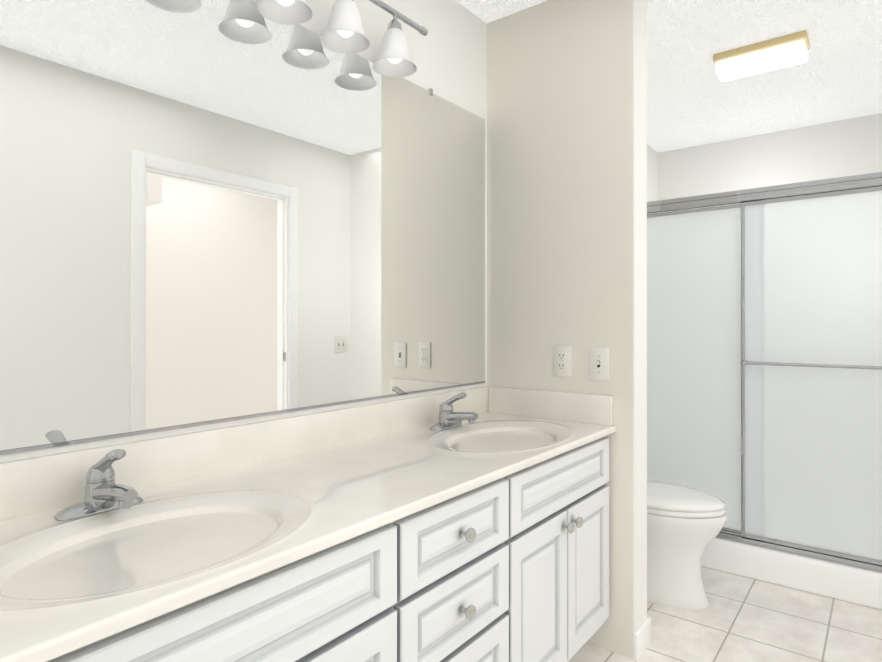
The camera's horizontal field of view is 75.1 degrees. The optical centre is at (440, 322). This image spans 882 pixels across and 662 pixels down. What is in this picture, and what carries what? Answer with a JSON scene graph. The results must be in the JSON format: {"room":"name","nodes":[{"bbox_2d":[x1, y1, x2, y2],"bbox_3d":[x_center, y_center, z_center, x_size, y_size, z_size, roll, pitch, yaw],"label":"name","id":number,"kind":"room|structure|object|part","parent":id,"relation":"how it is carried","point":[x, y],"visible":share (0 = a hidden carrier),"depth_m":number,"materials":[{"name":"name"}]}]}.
{"room":"bathroom","nodes":[
{"label":"bathroom","id":0,"kind":"room"},
{"bbox_2d":[0,0,657,462],"bbox_3d":[0.031,-0.032,2.271,0.106,2.440,5.200,0,0,38],"label":"wall","id":1,"kind":"structure","parent":0,"point":[215,209],"depth_m":1.45,"materials":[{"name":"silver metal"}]},
{"bbox_2d":[0,381,485,454],"bbox_3d":[-0.372,0.246,1.666,0.008,0.008,1.810,0,0,38],"label":"channel","id":2,"kind":"object","parent":1,"relation":"attached to","point":[31,448],"visible":1,"depth_m":1.38,"materials":[{"name":"silver metal"}]},
{"bbox_2d":[256,0,312,24],"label":"sconce","id":3,"kind":"object","parent":1,"relation":"attached to","point":[288,12],"depth_m":1.52,"materials":[{"name":"white glass"}]},
{"bbox_3d":[-0.403,-0.862,1.481,0.140,0.116,0.140,0,0,38],"label":"lamp shade","id":4,"kind":"part","parent":3,"relation":"part of","materials":[{"name":"white glass"}]},
{"bbox_3d":[-0.403,-0.870,1.481,0.060,0.101,0.060,0,0,38],"label":"bulb","id":5,"kind":"part","parent":3,"relation":"part of","materials":[{"name":"white glass"}]},
{"bbox_2d":[321,0,369,53],"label":"sconce","id":6,"kind":"object","parent":1,"relation":"attached to","point":[344,33],"depth_m":1.63,"materials":[{"name":"white glass"}]},
{"bbox_3d":[-0.275,-0.869,1.647,0.060,0.101,0.060,0,0,38],"label":"bulb","id":7,"kind":"part","parent":6,"relation":"part of","materials":[{"name":"white glass"}]},
{"bbox_3d":[-0.275,-0.862,1.647,0.140,0.116,0.140,0,0,38],"label":"lamp shade","id":8,"kind":"part","parent":6,"relation":"part of","materials":[{"name":"white glass"}]},
{"bbox_2d":[369,0,427,77],"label":"sconce","id":9,"kind":"object","parent":1,"relation":"attached to","point":[394,59],"depth_m":1.80,"materials":[{"name":"white glass"}]},
{"bbox_2d":[387,19,401,29],"bbox_3d":[-0.146,-0.932,1.813,0.049,0.040,0.049,0,0,38],"label":"socket","id":10,"kind":"object","parent":9,"relation":"attached to","point":[394,24],"depth_m":1.79,"materials":[{"name":"silver metal"}]},
{"bbox_3d":[-0.146,-0.869,1.813,0.060,0.101,0.060,0,0,38],"label":"bulb","id":11,"kind":"part","parent":9,"relation":"part of","materials":[{"name":"white glass"}]},
{"bbox_3d":[-0.146,-0.862,1.813,0.140,0.116,0.140,0,0,38],"label":"lamp shade","id":12,"kind":"part","parent":9,"relation":"part of","materials":[{"name":"white glass"}]},
{"bbox_2d":[487,0,632,658],"bbox_3d":[0.476,-0.032,2.266,0.616,2.440,0.136,0,0,38],"label":"wall","id":13,"kind":"structure","parent":0,"point":[559,172],"depth_m":2.17,"materials":[{"name":"white paint"}]},
{"bbox_2d":[0,386,488,520],"bbox_3d":[-0.364,0.318,1.663,0.018,0.108,1.838,0,0,38],"label":"backsplash","id":14,"kind":"structure","parent":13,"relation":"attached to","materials":[{"name":"stone"}]},
{"bbox_2d":[553,345,570,376],"bbox_3d":[0.461,0.148,2.185,0.072,0.118,0.008,0,0,38],"label":"outlet","id":15,"kind":"object","parent":13,"relation":"attached to","point":[562,361],"visible":1,"depth_m":2.18,"materials":[{"name":"white plastic"}]},
{"bbox_2d":[590,348,608,380],"bbox_3d":[0.575,0.153,2.092,0.072,0.118,0.016,0,0,38],"label":"switch","id":16,"kind":"object","parent":13,"relation":"attached to","point":[599,363],"visible":1,"depth_m":2.09,"materials":[{"name":"white plastic"}]},
{"bbox_2d":[633,0,646,658],"bbox_3d":[0.721,-0.032,2.076,0.004,2.440,0.136,0,0,38],"label":"wall","id":17,"kind":"structure","parent":0,"point":[639,313],"depth_m":2.07,"materials":[{"name":"white paint"}]},
{"bbox_2d":[634,617,650,659],"bbox_3d":[0.731,1.143,2.073,0.012,0.090,0.150,0,0,38],"label":"baseboard","id":18,"kind":"structure","parent":17,"relation":"attached to","point":[642,637],"depth_m":2.06,"materials":[{"name":"white paint"}]},
{"bbox_2d":[456,0,881,152],"bbox_3d":[1.274,-1.284,1.311,3.250,0.060,5.200,0,0,38],"label":"ceiling","id":19,"kind":"structure","parent":0,"point":[693,100],"depth_m":2.83,"materials":[{"name":"white paint"}]},
{"bbox_2d":[713,30,809,81],"bbox_3d":[1.460,-1.205,2.621,0.370,0.092,0.150,0,0,38],"label":"ceiling light","id":20,"kind":"object","parent":19,"relation":"attached to","point":[784,51],"visible":1,"depth_m":2.57,"materials":[{"name":"beige"}]},
{"bbox_2d":[568,566,881,661],"bbox_3d":[1.274,1.216,1.307,3.250,0.060,5.200,0,0,38],"label":"floor","id":21,"kind":"structure","parent":0,"point":[742,619],"depth_m":2.22,"materials":[{"name":"tile"}]},
{"bbox_2d":[0,386,615,661],"bbox_3d":[-0.147,0.715,1.494,0.568,0.945,1.839,0,0,38],"label":"bathroom vanity","id":22,"kind":"object","parent":21,"relation":"on","point":[469,525],"visible":1,"depth_m":1.21,"materials":[{"name":"paint"}]},
{"bbox_2d":[54,449,142,520],"bbox_3d":[-0.634,0.306,1.103,0.155,0.129,0.156,0,0,38],"label":"faucet","id":23,"kind":"object","parent":22,"relation":"on","point":[105,499],"depth_m":1.10,"materials":[{"name":"silver metal"}]},
{"bbox_3d":[-0.197,0.821,1.039,0.020,0.470,0.332,0,0,38],"label":"door","id":24,"kind":"part","parent":22,"relation":"part of","materials":[{"name":"paint"}]},
{"bbox_3d":[0.041,0.672,1.347,0.020,0.170,0.427,0,0,38],"label":"drawer","id":25,"kind":"part","parent":22,"relation":"part of","materials":[{"name":"paint"}]},
{"bbox_3d":[0.041,0.493,1.347,0.020,0.157,0.427,0,0,38],"label":"drawer","id":26,"kind":"part","parent":22,"relation":"part of","materials":[{"name":"paint"}]},
{"bbox_2d":[430,392,477,430],"bbox_3d":[0.058,0.307,1.997,0.155,0.129,0.156,0,0,38],"label":"faucet","id":27,"kind":"object","parent":22,"relation":"on","point":[449,420],"depth_m":1.99,"materials":[{"name":"silver metal"}]},
{"bbox_3d":[0.063,0.672,1.330,0.034,0.034,0.034,0,0,38],"label":"knob","id":28,"kind":"part","parent":22,"relation":"part of","materials":[{"name":"silver metal"}]},
{"bbox_3d":[0.063,0.493,1.331,0.034,0.034,0.034,0,0,38],"label":"knob","id":29,"kind":"part","parent":22,"relation":"part of","materials":[{"name":"silver metal"}]},
{"bbox_3d":[0.041,0.914,1.347,0.020,0.285,0.427,0,0,38],"label":"drawer","id":30,"kind":"part","parent":22,"relation":"part of","materials":[{"name":"paint"}]},
{"bbox_3d":[0.282,0.822,1.658,0.020,0.470,0.340,0,0,38],"label":"door","id":31,"kind":"part","parent":22,"relation":"part of","materials":[{"name":"paint"}]},
{"bbox_3d":[0.391,0.627,1.753,0.034,0.034,0.034,0,0,38],"label":"knob","id":32,"kind":"part","parent":22,"relation":"part of","materials":[{"name":"silver metal"}]},
{"bbox_3d":[0.428,0.627,1.802,0.034,0.034,0.034,0,0,38],"label":"knob","id":33,"kind":"part","parent":22,"relation":"part of","materials":[{"name":"silver metal"}]},
{"bbox_3d":[0.493,0.823,1.931,0.020,0.470,0.340,0,0,38],"label":"door","id":34,"kind":"part","parent":22,"relation":"part of","materials":[{"name":"paint"}]},
{"bbox_2d":[647,480,727,609],"bbox_3d":[0.859,0.801,2.596,0.800,0.775,0.474,0,0,38],"label":"toilet","id":35,"kind":"object","parent":21,"relation":"on","point":[685,524],"visible":0.27,"depth_m":2.39,"materials":[{"name":"white ceramic"}]},
{"bbox_3d":[0.960,0.780,2.518,0.532,0.021,0.374,0,0,38],"label":"seat","id":36,"kind":"part","parent":35,"relation":"part of","materials":[{"name":"white ceramic"}]},
{"bbox_3d":[0.957,0.753,2.520,0.536,0.029,0.372,0,0,38],"label":"lid","id":37,"kind":"part","parent":35,"relation":"part of","materials":[{"name":"white ceramic"}]},
{"bbox_2d":[647,172,881,609],"bbox_3d":[1.783,0.284,3.216,1.514,1.812,1.355,0,0,38],"label":"shower","id":38,"kind":"object","parent":21,"relation":"on","point":[764,364],"visible":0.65,"depth_m":2.61,"materials":[{"name":"white glass"}]},
{"bbox_3d":[1.173,-0.555,2.933,0.815,0.016,0.018,0,0,38],"label":"panel rail","id":39,"kind":"part","parent":38,"relation":"part of","materials":[{"name":"silver metal"}]},
{"bbox_3d":[1.173,0.223,2.932,0.815,1.540,0.006,0,0,38],"label":"panel glass","id":40,"kind":"part","parent":38,"relation":"part of","materials":[{"name":"white glass"}]},
{"bbox_3d":[1.700,-0.555,2.493,0.678,0.016,0.018,0,0,38],"label":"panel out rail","id":41,"kind":"part","parent":38,"relation":"part of","materials":[{"name":"silver metal"}]},
{"bbox_3d":[1.700,0.223,2.492,0.678,1.540,0.006,0,0,38],"label":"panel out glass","id":42,"kind":"part","parent":38,"relation":"part of","materials":[{"name":"white glass"}]},
{"bbox_2d":[658,113,881,199],"bbox_3d":[2.400,-0.029,3.662,1.950,2.440,0.100,0,0,38],"label":"wall","id":43,"kind":"structure","parent":0,"point":[843,148],"depth_m":3.76,"materials":[{"name":"white paint"}]}
]}

